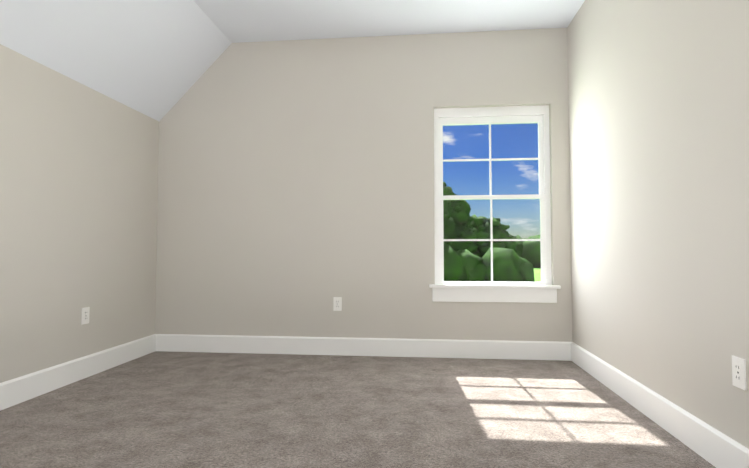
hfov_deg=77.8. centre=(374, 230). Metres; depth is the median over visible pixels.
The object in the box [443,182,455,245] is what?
tree
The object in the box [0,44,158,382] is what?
wall
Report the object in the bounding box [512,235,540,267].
tree
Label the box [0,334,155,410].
baseboard
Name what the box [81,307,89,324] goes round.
electrical outlet
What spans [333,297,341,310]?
electrical outlet
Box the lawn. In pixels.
[533,268,540,281]
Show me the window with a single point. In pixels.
(490, 116)
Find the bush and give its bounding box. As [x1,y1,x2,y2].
[444,245,534,281]
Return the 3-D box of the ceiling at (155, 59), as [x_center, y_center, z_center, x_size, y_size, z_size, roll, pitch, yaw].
[-1.917,-1.550,1.756,0.820,0.940,5.150,0,-2,6]
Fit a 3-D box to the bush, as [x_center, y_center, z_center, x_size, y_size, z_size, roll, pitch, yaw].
[2.673,3.861,45.663,25.922,5.164,6.529,0,-2,6]
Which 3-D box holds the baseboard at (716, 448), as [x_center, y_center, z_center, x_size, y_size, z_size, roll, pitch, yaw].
[1.348,0.871,1.333,0.016,0.148,4.850,0,-2,6]
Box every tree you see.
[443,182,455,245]
[443,200,476,251]
[467,214,517,257]
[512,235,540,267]
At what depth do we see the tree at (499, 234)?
76.28 m
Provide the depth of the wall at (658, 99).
2.32 m
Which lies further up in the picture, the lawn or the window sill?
the lawn
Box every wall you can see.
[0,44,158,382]
[155,28,571,341]
[567,0,748,448]
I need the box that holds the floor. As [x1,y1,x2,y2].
[0,351,715,467]
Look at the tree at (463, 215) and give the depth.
56.03 m
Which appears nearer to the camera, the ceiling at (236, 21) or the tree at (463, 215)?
the ceiling at (236, 21)
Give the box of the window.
[434,105,551,284]
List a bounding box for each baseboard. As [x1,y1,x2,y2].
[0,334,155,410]
[156,334,571,360]
[571,342,748,467]
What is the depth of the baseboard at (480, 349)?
3.89 m
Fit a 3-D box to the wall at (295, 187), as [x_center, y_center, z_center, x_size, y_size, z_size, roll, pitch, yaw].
[-0.162,-0.402,4.049,3.850,3.150,0.150,0,-2,6]
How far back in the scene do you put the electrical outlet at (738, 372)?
1.77 m
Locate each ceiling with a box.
[0,0,231,120]
[193,0,584,42]
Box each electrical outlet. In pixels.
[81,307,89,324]
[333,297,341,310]
[732,355,746,390]
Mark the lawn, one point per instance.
(537, 272)
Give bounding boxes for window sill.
[429,284,560,302]
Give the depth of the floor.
2.45 m

